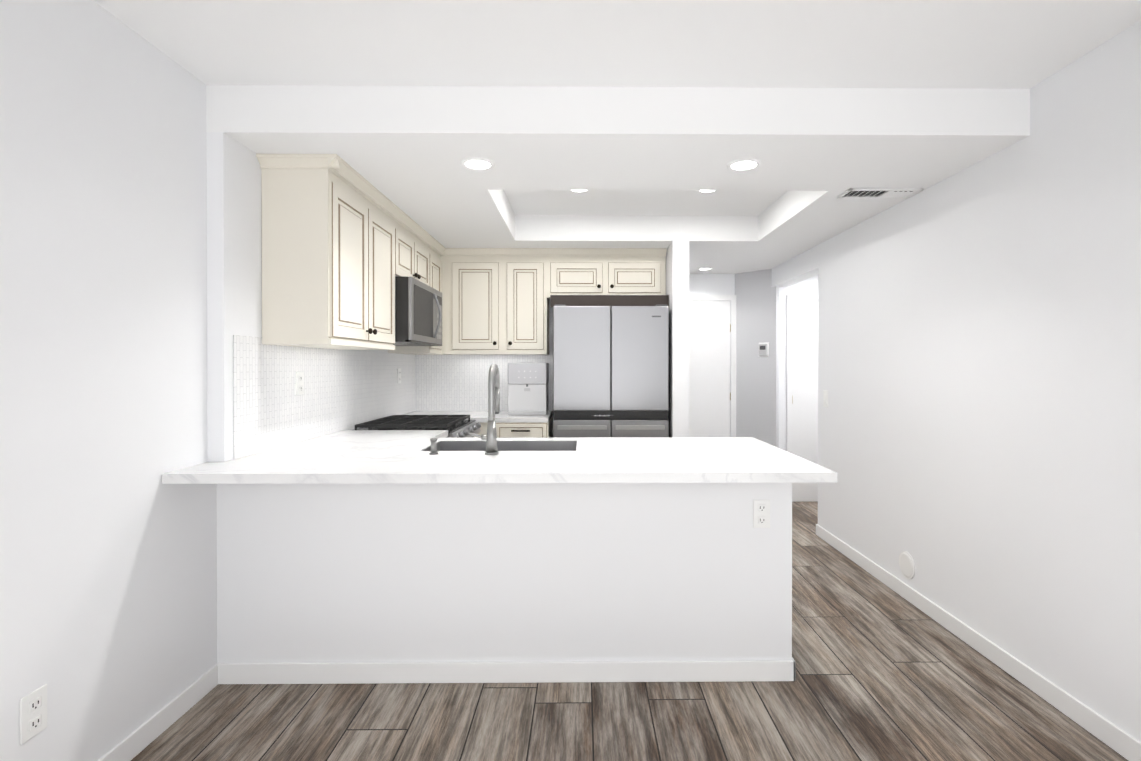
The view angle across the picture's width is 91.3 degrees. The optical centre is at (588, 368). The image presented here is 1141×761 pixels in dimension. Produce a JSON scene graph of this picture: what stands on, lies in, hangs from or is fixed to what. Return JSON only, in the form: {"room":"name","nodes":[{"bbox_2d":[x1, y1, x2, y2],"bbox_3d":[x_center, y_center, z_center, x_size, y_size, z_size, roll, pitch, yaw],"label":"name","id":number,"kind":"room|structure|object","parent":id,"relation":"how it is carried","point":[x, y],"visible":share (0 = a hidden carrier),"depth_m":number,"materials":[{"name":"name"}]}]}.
{"room":"kitchen","nodes":[
{"label":"kitchen","id":0,"kind":"room"},
{"bbox_2d":[0,0,216,760],"bbox_3d":[-1.611,0.090,0.300,0.152,2.472,4.055,0,0,-1],"label":"wall","id":1,"kind":"structure","parent":0,"point":[108,587],"depth_m":1.76,"materials":[{"name":"white paint"}]},
{"bbox_2d":[19,684,46,744],"bbox_3d":[-1.543,0.960,1.551,0.009,0.125,0.075,0,0,-1],"label":"outlet","id":2,"kind":"object","parent":1,"relation":"attached to","point":[33,714],"visible":1,"depth_m":1.54,"materials":[{"name":"white plastic"}]},
{"bbox_2d":[97,663,220,760],"bbox_3d":[-1.529,1.284,0.306,0.012,0.085,4.055,0,0,-1],"label":"baseboard","id":3,"kind":"structure","parent":1,"relation":"attached to","point":[145,734],"depth_m":2.02,"materials":[{"name":"white wood"}]},
{"bbox_2d":[206,132,354,662],"bbox_3d":[-1.609,0.074,3.623,0.220,2.472,2.700,0,0,-1],"label":"wall","id":4,"kind":"structure","parent":0,"point":[234,256],"depth_m":2.33,"materials":[{"name":"white paint"}]},
{"bbox_2d":[233,335,416,458],"bbox_3d":[-1.496,0.108,3.592,0.005,0.531,2.522,0,0,-1],"label":"tile backsplash","id":5,"kind":"structure","parent":4,"relation":"attached to","point":[345,389],"depth_m":2.96,"materials":[{"name":"white tile"}]},
{"bbox_2d":[296,372,303,394],"bbox_3d":[-1.482,0.074,2.864,0.009,0.118,0.072,0,0,-1],"label":"outlet","id":6,"kind":"object","parent":5,"relation":"attached to","point":[299,383],"visible":1,"depth_m":2.85,"materials":[{"name":"white plastic"}]},
{"bbox_2d":[397,368,400,382],"bbox_3d":[-1.496,0.057,4.414,0.009,0.118,0.072,0,0,-1],"label":"outlet","id":7,"kind":"object","parent":5,"relation":"attached to","point":[398,375],"visible":1,"depth_m":4.40,"materials":[{"name":"white plastic"}]},
{"bbox_2d":[256,154,399,345],"bbox_3d":[-1.333,-0.553,2.968,0.318,0.824,0.863,0,0,-1],"label":"upper cabinet","id":8,"kind":"object","parent":4,"relation":"attached to","point":[344,243],"depth_m":2.54,"materials":[{"name":"beige paint"}]},
{"bbox_2d":[384,238,443,353],"bbox_3d":[-1.346,-0.560,4.353,0.318,0.824,0.378,0,0,-1],"label":"upper cabinet","id":9,"kind":"object","parent":4,"relation":"attached to","point":[437,250],"depth_m":4.35,"materials":[{"name":"beige paint"}]},
{"bbox_2d":[400,210,431,286],"bbox_3d":[-1.340,-0.771,3.781,0.318,0.397,0.764,0,0,-1],"label":"upper cabinet","id":10,"kind":"object","parent":4,"relation":"attached to","point":[415,243],"depth_m":3.79,"materials":[{"name":"beige paint"}]},
{"bbox_2d":[393,276,441,345],"bbox_3d":[-1.265,-0.367,3.784,0.457,0.399,0.752,0,0,-1],"label":"over-the-range microwave","id":11,"kind":"object","parent":10,"relation":"attached to","point":[418,312],"visible":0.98,"depth_m":3.53,"materials":[{"name":"silver metal"}]},
{"bbox_2d":[233,483,791,662],"bbox_3d":[-0.314,0.867,2.404,2.348,0.899,0.120,0,0,-1],"label":"wall","id":12,"kind":"structure","parent":0,"point":[427,572],"depth_m":2.34,"materials":[{"name":"white paint"}]},
{"bbox_2d":[162,363,836,483],"bbox_3d":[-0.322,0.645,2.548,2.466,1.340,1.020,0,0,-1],"label":"countertop","id":13,"kind":"structure","parent":12,"relation":"on","point":[504,447],"depth_m":2.02,"materials":[{"name":"stone"}]},
{"bbox_2d":[429,437,437,454],"bbox_3d":[-0.689,0.344,2.498,0.039,0.072,0.070,0,0,-1],"label":"soap dispenser","id":14,"kind":"object","parent":13,"relation":"on","point":[433,440],"depth_m":2.47,"materials":[{"name":"silver metal"}]},
{"bbox_2d":[466,363,499,454],"bbox_3d":[-0.475,0.177,2.546,0.148,0.404,0.186,0,0,-1],"label":"faucet","id":15,"kind":"object","parent":13,"relation":"on","point":[493,376],"depth_m":2.47,"materials":[{"name":"silver metal"}]},
{"bbox_2d":[422,441,576,450],"bbox_3d":[-0.418,0.503,2.756,0.724,0.243,0.359,0,0,-1],"label":"sink","id":16,"kind":"object","parent":13,"relation":"in","point":[441,445],"depth_m":2.93,"materials":[{"name":"silver metal"}]},
{"bbox_2d":[508,363,548,414],"bbox_3d":[-0.488,0.160,4.583,0.310,0.418,0.302,0,0,-1],"label":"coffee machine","id":17,"kind":"object","parent":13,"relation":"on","point":[528,389],"visible":1,"depth_m":4.44,"materials":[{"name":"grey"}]},
{"bbox_2d":[221,657,794,683],"bbox_3d":[-0.326,1.274,2.338,2.398,0.085,0.015,0,0,-1],"label":"baseboard","id":18,"kind":"structure","parent":12,"relation":"attached to","point":[742,670],"depth_m":2.33,"materials":[{"name":"white wood"}]},
{"bbox_2d":[753,500,769,527],"bbox_3d":[0.731,0.612,2.348,0.072,0.118,0.009,0,0,-1],"label":"outlet","id":19,"kind":"object","parent":12,"relation":"attached to","point":[761,513],"visible":1,"depth_m":2.35,"materials":[{"name":"white plastic"}]},
{"bbox_2d":[549,299,553,419],"bbox_3d":[-0.549,0.068,4.923,2.365,2.472,0.120,0,0,-1],"label":"wall","id":20,"kind":"structure","parent":0,"point":[550,328],"depth_m":4.86,"materials":[{"name":"white paint"}]},
{"bbox_2d":[417,350,552,410],"bbox_3d":[-0.896,0.102,4.856,1.170,0.531,0.006,0,0,-1],"label":"tile backsplash","id":21,"kind":"structure","parent":20,"relation":"attached to","point":[444,382],"depth_m":4.85,"materials":[{"name":"white tile"}]},
{"bbox_2d":[444,247,551,353],"bbox_3d":[-0.775,-0.562,4.691,0.870,0.824,0.328,0,0,-1],"label":"upper cabinet","id":22,"kind":"object","parent":20,"relation":"attached to","point":[496,300],"depth_m":4.53,"materials":[{"name":"beige paint"}]},
{"bbox_2d":[548,248,667,301],"bbox_3d":[0.146,-0.792,4.699,0.972,0.364,0.328,0,0,-1],"label":"upper cabinet","id":23,"kind":"object","parent":20,"relation":"attached to","point":[574,274],"depth_m":4.54,"materials":[{"name":"beige paint"}]},
{"bbox_2d":[93,0,1140,215],"bbox_3d":[0.790,-1.204,2.139,5.050,0.100,7.700,0,0,-1],"label":"ceiling","id":24,"kind":"structure","parent":0,"point":[988,44],"depth_m":1.98,"materials":[{"name":"white paint"}]},
{"bbox_2d":[569,190,588,192],"bbox_3d":[-0.059,-1.157,3.591,0.144,0.008,0.144,0,0,-1],"label":"recessed light","id":25,"kind":"object","parent":24,"relation":"in","point":[579,191],"visible":0.42,"depth_m":3.63,"materials":[{"name":"white plastic"}]},
{"bbox_2d":[696,190,717,192],"bbox_3d":[0.771,-1.157,3.599,0.144,0.008,0.144,0,0,-1],"label":"recessed light","id":26,"kind":"object","parent":24,"relation":"in","point":[705,191],"visible":0.31,"depth_m":3.63,"materials":[{"name":"white plastic"}]},
{"bbox_2d":[206,85,1029,273],"bbox_3d":[0.786,-1.068,4.140,5.020,0.192,3.700,0,0,-1],"label":"ceiling","id":27,"kind":"structure","parent":0,"point":[407,150],"depth_m":2.42,"materials":[{"name":"white paint"}]},
{"bbox_2d":[461,158,494,170],"bbox_3d":[-0.520,-0.961,2.623,0.159,0.008,0.159,0,0,-1],"label":"recessed light","id":28,"kind":"object","parent":27,"relation":"in","point":[478,164],"visible":1,"depth_m":2.62,"materials":[{"name":"white plastic"}]},
{"bbox_2d":[698,267,711,270],"bbox_3d":[1.138,-0.975,5.444,0.131,0.008,0.131,0,0,-1],"label":"recessed light","id":29,"kind":"object","parent":27,"relation":"in","point":[704,269],"visible":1,"depth_m":5.44,"materials":[{"name":"white plastic"}]},
{"bbox_2d":[727,159,760,171],"bbox_3d":[0.735,-0.961,2.635,0.159,0.008,0.159,0,0,-1],"label":"recessed light","id":30,"kind":"object","parent":27,"relation":"in","point":[741,165],"visible":1,"depth_m":2.63,"materials":[{"name":"white plastic"}]},
{"bbox_2d":[837,188,923,197],"bbox_3d":[1.596,-0.958,3.053,0.400,0.015,0.150,0,0,-1],"label":"ceiling vent","id":31,"kind":"object","parent":27,"relation":"in","point":[879,192],"visible":1,"depth_m":3.05,"materials":[{"name":"white metal"}]},
{"bbox_2d":[131,501,1127,760],"bbox_3d":[0.790,1.343,2.152,5.050,0.050,7.700,0,0,-1],"label":"floor","id":32,"kind":"structure","parent":0,"point":[883,671],"depth_m":2.13,"materials":[{"name":"brown wood"}]},
{"bbox_2d":[354,415,480,437],"bbox_3d":[-1.129,0.827,3.791,0.728,0.966,0.756,0,0,-1],"label":"range","id":33,"kind":"object","parent":32,"relation":"on","point":[457,426],"visible":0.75,"depth_m":3.65,"materials":[{"name":"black metal"}]},
{"bbox_2d":[553,304,668,437],"bbox_3d":[0.170,0.407,4.541,0.880,1.798,0.601,0,0,-1],"label":"refrigerator","id":34,"kind":"object","parent":32,"relation":"on","point":[610,371],"visible":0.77,"depth_m":4.24,"materials":[{"name":"grey metal"}]},
{"bbox_2d":[666,239,688,436],"bbox_3d":[0.695,0.159,4.985,0.125,2.290,1.520,0,0,-1],"label":"wall","id":35,"kind":"structure","parent":0,"point":[677,271],"depth_m":4.22,"materials":[{"name":"white paint"}]},
{"bbox_2d":[689,269,817,501],"bbox_3d":[1.954,0.065,5.649,2.655,2.472,0.457,0,0,-1],"label":"wall","id":36,"kind":"structure","parent":0,"point":[756,293],"depth_m":5.55,"materials":[{"name":"white paint"}]},
{"bbox_2d":[689,295,735,436],"bbox_3d":[1.250,0.270,5.758,0.546,2.060,0.046,0,0,-1],"label":"door","id":37,"kind":"structure","parent":36,"relation":"attached to","point":[712,375],"depth_m":5.75,"materials":[{"name":"white paint"}]},
{"bbox_2d":[759,342,768,356],"bbox_3d":[1.728,-0.189,5.505,0.024,0.140,0.110,0,0,-44],"label":"thermostat","id":38,"kind":"object","parent":36,"relation":"attached to","point":[763,349],"visible":1,"depth_m":5.49,"materials":[{"name":"white plastic"}]},
{"bbox_2d":[786,295,817,500],"bbox_3d":[2.390,0.289,5.469,0.896,2.025,0.046,0,0,-1],"label":"door","id":39,"kind":"structure","parent":36,"relation":"attached to","point":[802,376],"depth_m":5.45,"materials":[{"name":"white paint"}]},
{"bbox_2d":[772,20,1140,741],"bbox_3d":[1.897,0.083,1.881,0.140,2.472,7.150,0,0,-1],"label":"wall","id":40,"kind":"structure","parent":0,"point":[980,384],"depth_m":2.37,"materials":[{"name":"white paint"}]},
{"bbox_2d":[899,551,914,578],"bbox_3d":[1.811,1.117,3.170,0.009,0.150,0.150,0,0,-1],"label":"electrical outlet cover","id":41,"kind":"object","parent":40,"relation":"attached to","point":[907,565],"visible":1,"depth_m":3.16,"materials":[{"name":"white plastic"}]},
{"bbox_2d":[816,524,1140,760],"bbox_3d":[1.827,1.279,1.352,0.012,0.085,6.082,0,0,-1],"label":"baseboard","id":42,"kind":"structure","parent":40,"relation":"attached to","point":[1110,734],"depth_m":2.40,"materials":[{"name":"white wood"}]}
]}

